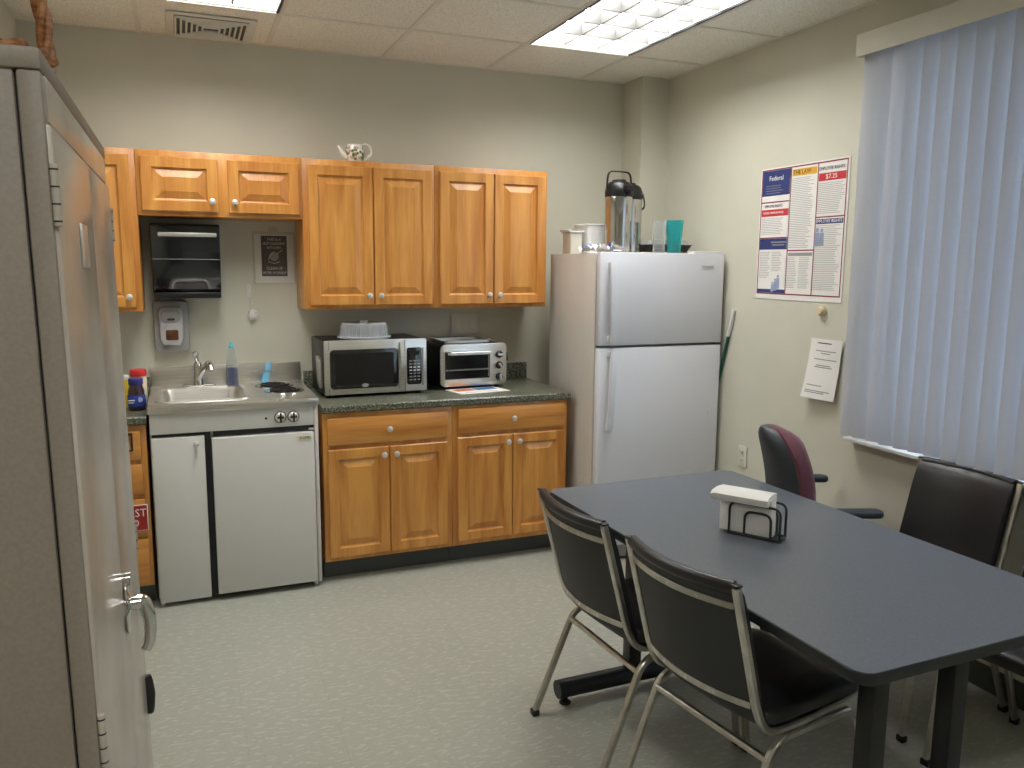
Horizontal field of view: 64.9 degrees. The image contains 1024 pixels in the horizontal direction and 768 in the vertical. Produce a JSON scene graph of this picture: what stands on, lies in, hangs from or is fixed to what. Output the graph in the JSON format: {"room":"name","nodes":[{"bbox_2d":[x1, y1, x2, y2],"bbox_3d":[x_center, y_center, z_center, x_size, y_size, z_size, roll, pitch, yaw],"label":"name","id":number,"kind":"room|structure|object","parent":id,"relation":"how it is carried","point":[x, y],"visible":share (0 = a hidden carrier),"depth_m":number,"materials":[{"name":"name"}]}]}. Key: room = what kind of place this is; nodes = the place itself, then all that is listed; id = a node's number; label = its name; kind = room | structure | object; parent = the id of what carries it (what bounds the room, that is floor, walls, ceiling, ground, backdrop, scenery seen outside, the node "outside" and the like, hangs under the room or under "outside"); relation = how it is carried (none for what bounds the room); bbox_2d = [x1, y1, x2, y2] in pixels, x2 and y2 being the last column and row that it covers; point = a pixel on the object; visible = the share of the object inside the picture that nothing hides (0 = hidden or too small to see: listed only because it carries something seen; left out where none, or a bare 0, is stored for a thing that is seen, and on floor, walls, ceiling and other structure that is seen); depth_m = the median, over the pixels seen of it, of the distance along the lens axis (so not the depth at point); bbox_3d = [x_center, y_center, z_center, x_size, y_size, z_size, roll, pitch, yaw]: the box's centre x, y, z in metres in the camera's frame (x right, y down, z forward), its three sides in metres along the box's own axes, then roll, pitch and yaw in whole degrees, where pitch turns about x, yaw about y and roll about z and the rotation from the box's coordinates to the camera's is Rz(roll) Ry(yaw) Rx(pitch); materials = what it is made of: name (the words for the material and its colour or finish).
{"room":"office break room","nodes":[
{"label":"office break room","id":0,"kind":"room"},
{"bbox_2d":[0,0,16,39],"bbox_3d":[-1.127,-0.007,0.872,0.120,2.950,6.700,-3,9,-22],"label":"wall","id":1,"kind":"structure","parent":0,"point":[7,20],"depth_m":3.57,"materials":[{"name":"beige paint"}]},
{"bbox_2d":[15,20,623,389],"bbox_3d":[-0.765,-0.561,4.666,3.696,2.950,0.120,-3,9,-22],"label":"wall","id":2,"kind":"structure","parent":0,"point":[134,90],"depth_m":4.39,"materials":[{"name":"beige paint"}]},
{"bbox_2d":[103,147,145,311],"bbox_3d":[-2.031,-0.732,3.854,0.453,0.761,0.355,-3,9,-22],"label":"upper cabinet","id":3,"kind":"object","parent":2,"relation":"attached to","point":[120,172],"visible":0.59,"depth_m":3.79,"materials":[{"name":"brown wood"}]},
{"bbox_2d":[146,377,149,395],"bbox_3d":[-2.102,0.024,4.123,0.453,0.100,0.020,-3,9,-22],"label":"backsplash","id":4,"kind":"structure","parent":2,"relation":"attached to","point":[148,380],"depth_m":4.20,"materials":[{"name":"green laminate"}]},
{"bbox_2d":[152,300,189,351],"bbox_3d":[-1.762,-0.298,4.168,0.173,0.264,0.100,-3,9,-22],"label":"soap dispenser","id":5,"kind":"object","parent":2,"relation":"attached to","point":[170,317],"visible":1,"depth_m":4.14,"materials":[{"name":"white plastic"}]},
{"bbox_2d":[149,223,221,297],"bbox_3d":[-1.655,-0.623,4.094,0.324,0.368,0.228,-3,9,-22],"label":"paper towel dispenser","id":6,"kind":"object","parent":2,"relation":"attached to","point":[185,258],"visible":1,"depth_m":4.01,"materials":[{"name":"black plastic"}]},
{"bbox_2d":[134,149,301,221],"bbox_3d":[-1.466,-0.987,4.050,0.760,0.304,0.355,-3,9,-22],"label":"upper cabinet","id":7,"kind":"object","parent":2,"relation":"attached to","point":[169,184],"visible":1,"depth_m":3.92,"materials":[{"name":"brown wood"}]},
{"bbox_2d":[150,362,300,386],"bbox_3d":[-1.534,-0.035,4.348,0.762,0.144,0.020,-3,9,-22],"label":"backsplash","id":8,"kind":"structure","parent":2,"relation":"attached to","point":[163,376],"depth_m":4.33,"materials":[{"name":"silver metal"}]},
{"bbox_2d":[247,283,257,319],"bbox_3d":[-1.399,-0.442,4.335,0.058,0.196,0.034,-3,9,-22],"label":"hanging scrubber","id":9,"kind":"object","parent":2,"relation":"hanging from","point":[252,315],"visible":1,"depth_m":4.33,"materials":[{"name":"white plastic"}]},
{"bbox_2d":[254,234,294,282],"bbox_3d":[-1.288,-0.697,4.358,0.224,0.310,0.005,-3,9,-22],"label":"kitchen sign","id":10,"kind":"object","parent":2,"relation":"attached to","point":[274,254],"visible":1,"depth_m":4.36,"materials":[{"name":"white paper"}]},
{"bbox_2d":[295,158,434,308],"bbox_3d":[-0.792,-0.796,4.357,0.696,0.761,0.355,-3,9,-22],"label":"upper cabinet","id":11,"kind":"object","parent":2,"relation":"attached to","point":[364,236],"visible":0.99,"depth_m":4.22,"materials":[{"name":"brown wood"}]},
{"bbox_2d":[337,143,371,161],"bbox_3d":[-0.826,-1.215,4.230,0.166,0.104,0.099,1,8,6],"label":"teapot","id":12,"kind":"object","parent":11,"relation":"on","point":[354,152],"visible":0.97,"depth_m":4.20,"materials":[{"name":"ceramic"}]},
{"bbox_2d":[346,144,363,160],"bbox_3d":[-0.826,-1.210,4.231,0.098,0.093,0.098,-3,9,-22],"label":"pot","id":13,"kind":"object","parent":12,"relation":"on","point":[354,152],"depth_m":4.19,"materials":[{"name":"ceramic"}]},
{"bbox_2d":[303,362,526,387],"bbox_3d":[-0.539,-0.057,4.758,1.354,0.100,0.020,-3,9,-22],"label":"backsplash","id":14,"kind":"structure","parent":2,"relation":"attached to","point":[513,369],"depth_m":4.97,"materials":[{"name":"green laminate"}]},
{"bbox_2d":[451,314,477,334],"bbox_3d":[-0.284,-0.358,4.823,0.170,0.120,0.008,-3,9,-22],"label":"wall plate","id":15,"kind":"object","parent":2,"relation":"attached to","point":[460,323],"visible":1,"depth_m":4.82,"materials":[{"name":"white plastic"}]},
{"bbox_2d":[455,319,459,329],"bbox_3d":[-0.325,-0.356,4.803,0.034,0.068,0.002,-3,9,-22],"label":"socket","id":16,"kind":"object","parent":15,"relation":"attached to","point":[457,321],"depth_m":4.80,"materials":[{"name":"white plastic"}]},
{"bbox_2d":[469,318,473,329],"bbox_3d":[-0.242,-0.360,4.837,0.034,0.068,0.002,-3,9,-22],"label":"socket","id":17,"kind":"object","parent":15,"relation":"attached to","point":[471,320],"depth_m":4.84,"materials":[{"name":"white plastic"}]},
{"bbox_2d":[434,166,546,307],"bbox_3d":[-0.160,-0.828,4.614,0.666,0.761,0.355,-3,9,-22],"label":"upper cabinet","id":18,"kind":"object","parent":2,"relation":"attached to","point":[490,224],"visible":0.97,"depth_m":4.47,"materials":[{"name":"brown wood"}]},
{"bbox_2d":[3,0,879,83],"bbox_3d":[0.538,-1.342,1.362,3.656,0.024,6.900,-3,9,-22],"label":"ceiling","id":19,"kind":"structure","parent":0,"point":[497,35],"depth_m":3.86,"materials":[{"name":"tile"}]},
{"bbox_2d":[165,10,257,42],"bbox_3d":[-1.446,-1.705,3.867,0.400,0.018,0.400,-3,9,-22],"label":"ceiling vent","id":20,"kind":"object","parent":19,"relation":"in","point":[184,24],"visible":1,"depth_m":3.83,"materials":[{"name":"grey plastic"}]},
{"bbox_2d":[187,0,284,12],"bbox_3d":[-1.105,-1.644,2.983,0.598,0.124,1.191,-3,9,-22],"label":"ceiling light","id":21,"kind":"object","parent":19,"relation":"attached to","point":[271,5],"visible":1,"depth_m":3.59,"materials":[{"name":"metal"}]},
{"bbox_2d":[530,0,750,55],"bbox_3d":[0.587,-1.731,3.671,0.598,0.124,1.191,-3,9,-22],"label":"ceiling light","id":22,"kind":"object","parent":19,"relation":"attached to","point":[629,27],"visible":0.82,"depth_m":3.86,"materials":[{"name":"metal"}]},
{"bbox_2d":[142,547,1023,767],"bbox_3d":[0.515,1.416,1.767,3.696,0.100,6.940,-3,9,-22],"label":"floor","id":23,"kind":"structure","parent":0,"point":[444,664],"depth_m":3.06,"materials":[{"name":"plastic"}]},
{"bbox_2d":[0,44,156,767],"bbox_3d":[-0.853,0.494,1.312,0.509,1.829,0.831,-4,9,-22],"label":"storage cabinet","id":24,"kind":"object","parent":23,"relation":"on","point":[76,691],"visible":1,"depth_m":0.96,"materials":[{"name":"grey metal"}]},
{"bbox_2d":[0,0,58,73],"bbox_3d":[-0.748,-0.531,0.989,0.316,0.288,0.268,-6,11,-38],"label":"wicker basket","id":25,"kind":"object","parent":24,"relation":"on","point":[41,13],"visible":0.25,"depth_m":1.05,"materials":[{"name":"brown wicker"}]},
{"bbox_2d":[127,415,156,600],"bbox_3d":[-1.992,0.587,3.918,0.447,0.876,0.628,-3,9,-22],"label":"base cabinet","id":26,"kind":"object","parent":23,"relation":"on","point":[140,457],"visible":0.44,"depth_m":3.72,"materials":[{"name":"brown wood"}]},
{"bbox_2d":[128,433,132,451],"bbox_3d":[-1.725,0.264,3.628,0.030,0.085,0.010,-3,9,-22],"label":"clip","id":27,"kind":"object","parent":26,"relation":"attached to","point":[129,434],"visible":0.54,"depth_m":3.63,"materials":[{"name":"black metal"}]},
{"bbox_2d":[126,377,149,425],"bbox_3d":[-1.986,0.085,3.844,0.453,0.138,0.635,-3,9,-22],"label":"countertop","id":28,"kind":"structure","parent":26,"relation":"on","point":[133,417],"depth_m":3.67,"materials":[{"name":"grey stone"}]},
{"bbox_2d":[123,375,128,407],"bbox_3d":[-1.885,0.036,3.865,0.093,0.153,0.092,-3,9,-22],"label":"canister","id":29,"kind":"object","parent":28,"relation":"on","point":[126,377],"visible":0.12,"depth_m":3.85,"materials":[{"name":"yellow plastic"}]},
{"bbox_2d":[127,377,145,410],"bbox_3d":[-1.770,0.048,3.794,0.078,0.152,0.078,-3,9,-22],"label":"jar","id":30,"kind":"object","parent":28,"relation":"on","point":[136,397],"visible":1,"depth_m":3.77,"materials":[{"name":"blue plastic"}]},
{"bbox_2d":[129,368,147,404],"bbox_3d":[-1.818,0.016,3.923,0.076,0.177,0.075,-3,9,-22],"label":"jar","id":31,"kind":"object","parent":28,"relation":"on","point":[139,372],"visible":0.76,"depth_m":3.90,"materials":[{"name":"plastic"}]},
{"bbox_2d":[133,504,148,530],"bbox_3d":[-1.744,0.616,3.678,0.150,0.124,0.006,-3,9,-22],"label":"sign","id":32,"kind":"object","parent":26,"relation":"attached to","point":[140,511],"visible":0.47,"depth_m":3.69,"materials":[{"name":"red paper"}]},
{"bbox_2d":[147,351,321,605],"bbox_3d":[-1.414,0.422,4.111,0.762,1.155,0.668,-3,9,-22],"label":"kitchenette","id":33,"kind":"object","parent":23,"relation":"on","point":[236,478],"visible":1,"depth_m":3.85,"materials":[{"name":"white metal"}]},
{"bbox_2d":[181,351,215,386],"bbox_3d":[-1.622,-0.074,4.163,0.170,0.193,0.180,-3,9,-22],"label":"faucet","id":34,"kind":"object","parent":33,"relation":"on","point":[200,370],"depth_m":4.20,"materials":[{"name":"silver metal"}]},
{"bbox_2d":[154,385,251,402],"bbox_3d":[-1.533,0.121,4.005,0.434,0.154,0.469,-3,9,-22],"label":"sink basin","id":35,"kind":"object","parent":33,"relation":"in","point":[186,393],"depth_m":4.16,"materials":[{"name":"silver metal"}]},
{"bbox_2d":[226,341,238,384],"bbox_3d":[-1.483,-0.109,4.261,0.062,0.236,0.048,-3,9,-22],"label":"dish soap bottle","id":36,"kind":"object","parent":33,"relation":"on","point":[232,372],"visible":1,"depth_m":4.25,"materials":[{"name":"blue plastic"}]},
{"bbox_2d":[147,380,318,414],"bbox_3d":[-1.412,0.061,4.061,0.762,0.040,0.623,-3,9,-22],"label":"countertop","id":37,"kind":"structure","parent":33,"relation":"on","point":[260,399],"depth_m":3.83,"materials":[{"name":"silver metal"}]},
{"bbox_2d":[251,362,273,382],"bbox_3d":[-1.357,-0.064,4.385,0.122,0.109,0.036,-3,9,-22],"label":"scraper","id":38,"kind":"object","parent":33,"relation":"on","point":[266,375],"visible":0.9,"depth_m":4.39,"materials":[{"name":"blue plastic"}]},
{"bbox_2d":[318,406,451,577],"bbox_3d":[-0.735,0.524,4.414,0.670,0.876,0.657,-3,9,-22],"label":"base cabinet","id":39,"kind":"object","parent":23,"relation":"on","point":[385,475],"visible":0.91,"depth_m":4.14,"materials":[{"name":"brown wood"}]},
{"bbox_2d":[303,362,570,413],"bbox_3d":[-0.422,0.004,4.480,1.356,0.138,0.635,-3,9,-22],"label":"countertop","id":40,"kind":"structure","parent":39,"relation":"on","point":[523,389],"depth_m":4.31,"materials":[{"name":"stone"}]},
{"bbox_2d":[311,333,426,397],"bbox_3d":[-0.787,-0.107,4.399,0.564,0.300,0.402,-3,9,-24],"label":"microwave oven","id":41,"kind":"object","parent":40,"relation":"on","point":[396,363],"visible":1,"depth_m":4.25,"materials":[{"name":"silver metal"}]},
{"bbox_2d":[337,320,390,339],"bbox_3d":[-0.798,-0.297,4.340,0.286,0.092,0.286,-3,9,-22],"label":"cover","id":42,"kind":"object","parent":41,"relation":"on","point":[354,336],"visible":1,"depth_m":4.31,"materials":[{"name":"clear plastic"}]},
{"bbox_2d":[426,339,507,389],"bbox_3d":[-0.256,-0.119,4.658,0.434,0.256,0.334,-3,9,-25],"label":"toaster oven","id":43,"kind":"object","parent":40,"relation":"on","point":[459,364],"visible":0.96,"depth_m":4.53,"materials":[{"name":"silver metal"}]},
{"bbox_2d":[430,336,491,343],"bbox_3d":[-0.297,-0.254,4.654,0.306,0.018,0.236,-4,9,-26],"label":"baking tray","id":44,"kind":"object","parent":43,"relation":"on","point":[464,339],"visible":1,"depth_m":4.67,"materials":[{"name":"silver metal"}]},
{"bbox_2d":[446,386,510,394],"bbox_3d":[-0.190,0.034,4.484,0.312,0.004,0.186,-5,10,-31],"label":"magazine","id":45,"kind":"object","parent":40,"relation":"on","point":[464,391],"visible":1,"depth_m":4.47,"materials":[{"name":"white paper"}]},
{"bbox_2d":[454,387,496,392],"bbox_3d":[-0.193,0.033,4.481,0.255,0.001,0.135,-4,9,-27],"label":"print","id":46,"kind":"object","parent":45,"relation":"on","point":[479,389],"depth_m":4.47},
{"bbox_2d":[448,399,566,560],"bbox_3d":[-0.114,0.492,4.667,0.670,0.876,0.657,-3,9,-22],"label":"base cabinet","id":47,"kind":"object","parent":23,"relation":"on","point":[502,453],"visible":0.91,"depth_m":4.38,"materials":[{"name":"brown wood"}]},
{"bbox_2d":[530,488,739,767],"bbox_3d":[0.411,0.790,2.757,0.605,0.850,0.472,-3,9,-25],"label":"chair","id":48,"kind":"object","parent":23,"relation":"on","point":[587,560],"visible":0.74,"depth_m":2.54,"materials":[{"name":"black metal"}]},
{"bbox_2d":[549,251,724,555],"bbox_3d":[0.700,0.088,4.662,0.770,1.690,0.688,-3,9,-21],"label":"refrigerator","id":49,"kind":"object","parent":23,"relation":"on","point":[634,335],"visible":0.84,"depth_m":4.37,"materials":[{"name":"silver metal"}]},
{"bbox_2d":[560,229,582,253],"bbox_3d":[0.335,-0.803,4.538,0.092,0.134,0.124,-3,9,-22],"label":"dispenser box","id":50,"kind":"object","parent":49,"relation":"on","point":[572,240],"visible":0.94,"depth_m":4.50,"materials":[{"name":"white plastic"}]},
{"bbox_2d":[574,224,603,252],"bbox_3d":[0.449,-0.824,4.588,0.146,0.164,0.200,-3,9,-22],"label":"storage bin","id":51,"kind":"object","parent":49,"relation":"on","point":[592,234],"visible":0.62,"depth_m":4.50,"materials":[{"name":"white plastic"}]},
{"bbox_2d":[578,244,612,251],"bbox_3d":[0.451,-0.732,4.335,0.144,0.050,0.120,-4,9,-28],"label":"bag","id":52,"kind":"object","parent":49,"relation":"on","point":[589,247],"visible":1,"depth_m":4.31,"materials":[{"name":"white plastic"}]},
{"bbox_2d":[604,171,633,251],"bbox_3d":[0.583,-0.937,4.403,0.154,0.444,0.174,1,8,5],"label":"airpot","id":53,"kind":"object","parent":49,"relation":"on","point":[618,192],"visible":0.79,"depth_m":4.36,"materials":[{"name":"silver metal"}]},
{"bbox_2d":[631,183,644,251],"bbox_3d":[0.662,-0.941,4.591,0.171,0.398,0.208,4,9,20],"label":"airpot","id":54,"kind":"object","parent":49,"relation":"on","point":[637,197],"visible":0.31,"depth_m":4.54,"materials":[{"name":"silver metal"}]},
{"bbox_2d":[646,252,677,252],"bbox_3d":[0.880,-0.767,4.737,0.190,0.014,0.190,-3,9,-22],"label":"plate stack","id":55,"kind":"object","parent":49,"relation":"on","point":[646,252],"visible":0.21,"depth_m":4.66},
{"bbox_2d":[641,240,691,251],"bbox_3d":[0.881,-0.809,4.731,0.296,0.066,0.226,-3,9,-22],"label":"container","id":56,"kind":"object","parent":55,"relation":"on","point":[644,247],"visible":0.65,"depth_m":4.65,"materials":[{"name":"black plastic"}]},
{"bbox_2d":[641,245,691,251],"bbox_3d":[0.880,-0.796,4.733,0.290,0.038,0.220,-3,9,-22],"label":"tray","id":57,"kind":"object","parent":56,"relation":"on","point":[644,248],"depth_m":4.64,"materials":[{"name":"black plastic"}]},
{"bbox_2d":[666,220,683,251],"bbox_3d":[0.912,-0.823,4.525,0.100,0.187,0.100,-3,9,-22],"label":"tumbler","id":58,"kind":"object","parent":49,"relation":"on","point":[683,220],"visible":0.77,"depth_m":4.52,"materials":[{"name":"teal plastic"}]},
{"bbox_2d":[719,309,735,382],"bbox_3d":[1.121,0.244,4.692,0.021,1.377,0.462,-3,9,-22],"label":"broom","id":59,"kind":"object","parent":23,"relation":"on","point":[733,310],"visible":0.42,"depth_m":4.45,"materials":[{"name":"white plastic"}]},
{"bbox_2d":[624,534,857,767],"bbox_3d":[0.652,0.858,2.309,0.605,0.850,0.472,-4,10,-30],"label":"chair","id":60,"kind":"object","parent":23,"relation":"on","point":[696,624],"visible":0.98,"depth_m":2.14,"materials":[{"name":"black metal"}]},
{"bbox_2d":[550,470,1023,767],"bbox_3d":[0.806,0.865,2.643,0.945,0.740,1.568,-3,9,-23],"label":"meeting table","id":61,"kind":"object","parent":23,"relation":"on","point":[875,605],"visible":0.74,"depth_m":2.24,"materials":[{"name":"grey laminate"}]},
{"bbox_2d":[727,501,787,542],"bbox_3d":[0.797,0.436,2.616,0.173,0.116,0.076,6,10,35],"label":"napkin holder","id":62,"kind":"object","parent":61,"relation":"on","point":[778,517],"visible":0.73,"depth_m":2.59,"materials":[{"name":"black metal"}]},
{"bbox_2d":[710,484,776,537],"bbox_3d":[0.756,0.415,2.628,0.198,0.138,0.094,6,10,35],"label":"napkin stack","id":63,"kind":"object","parent":62,"relation":"in","point":[758,525],"visible":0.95,"depth_m":2.60,"materials":[{"name":"white paper"}]},
{"bbox_2d":[758,424,883,632],"bbox_3d":[1.316,0.642,3.470,0.545,0.950,0.604,0,8,-1],"label":"office chair","id":64,"kind":"object","parent":23,"relation":"on","point":[787,464],"visible":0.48,"depth_m":3.29,"materials":[{"name":"plastic"}]},
{"bbox_2d":[767,424,815,500],"bbox_3d":[1.161,0.384,3.429,0.199,0.430,0.407,0,8,-1],"label":"cushion","id":65,"kind":"object","parent":64,"relation":"on","point":[789,467],"depth_m":3.29,"materials":[{"name":"red fabric"}]},
{"bbox_2d":[896,456,1023,742],"bbox_3d":[1.502,0.754,3.007,0.562,0.866,0.472,-3,9,-23],"label":"chair","id":66,"kind":"object","parent":23,"relation":"on","point":[967,511],"visible":0.37,"depth_m":3.01,"materials":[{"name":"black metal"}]},
{"bbox_2d":[920,558,1023,766],"bbox_3d":[1.699,0.828,2.509,0.562,0.866,0.472,-4,10,-29],"label":"chair","id":67,"kind":"object","parent":23,"relation":"on","point":[1011,661],"visible":0.26,"depth_m":2.61,"materials":[{"name":"silver metal"}]},
{"bbox_2d":[621,76,669,252],"bbox_3d":[0.814,-0.507,5.138,0.184,2.730,0.228,-3,9,-22],"label":"column","id":68,"kind":"structure","parent":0,"point":[646,98],"depth_m":4.91,"materials":[{"name":"beige paint"}]},
{"bbox_2d":[664,0,1023,682],"bbox_3d":[2.192,-0.178,2.221,0.140,2.950,6.700,-3,9,-22],"label":"wall","id":69,"kind":"structure","parent":0,"point":[795,98],"depth_m":4.08,"materials":[{"name":"beige paint"}]},
{"bbox_2d":[737,445,746,467],"bbox_3d":[1.256,0.394,4.394,0.008,0.116,0.072,-3,9,-22],"label":"wall outlet","id":70,"kind":"object","parent":69,"relation":"attached to","point":[742,450],"visible":1,"depth_m":4.39,"materials":[{"name":"white plastic"}]},
{"bbox_2d":[756,156,850,302],"bbox_3d":[1.396,-0.735,3.913,0.003,0.655,0.598,-3,9,-22],"label":"poster","id":71,"kind":"object","parent":69,"relation":"attached to","point":[804,206],"visible":1,"depth_m":3.88,"materials":[{"name":"white paper"}]},
{"bbox_2d":[800,338,842,401],"bbox_3d":[1.456,-0.069,3.794,0.031,0.285,0.220,-3,9,-22],"label":"paper notice","id":72,"kind":"object","parent":69,"relation":"attached to","point":[821,376],"visible":1,"depth_m":3.79,"materials":[{"name":"white paper"}]},
{"bbox_2d":[816,306,826,315],"bbox_3d":[1.453,-0.344,3.789,0.028,0.048,0.048,-3,9,-22],"label":"bumper cover","id":73,"kind":"object","parent":69,"relation":"attached to","point":[821,310],"visible":1,"depth_m":3.78,"materials":[{"name":"beige plastic"}]},
{"bbox_2d":[840,0,1023,480],"bbox_3d":[1.909,-0.472,2.521,0.123,1.704,2.188,-3,9,-22],"label":"vertical blind","id":74,"kind":"object","parent":69,"relation":"attached to","point":[934,361],"visible":1,"depth_m":3.09,"materials":[{"name":"white plastic"}]},
{"bbox_2d":[842,436,1023,481],"bbox_3d":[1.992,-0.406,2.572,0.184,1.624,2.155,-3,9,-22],"label":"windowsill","id":75,"kind":"structure","parent":69,"relation":"in","point":[863,442],"depth_m":3.44,"materials":[{"name":"white plastic"}]},
{"bbox_2d":[968,660,1023,710],"bbox_3d":[2.155,1.251,2.295,0.008,0.100,6.470,-3,9,-22],"label":"baseboard","id":76,"kind":"structure","parent":69,"relation":"attached to","point":[980,675],"depth_m":3.08,"materials":[{"name":"grey plastic"}]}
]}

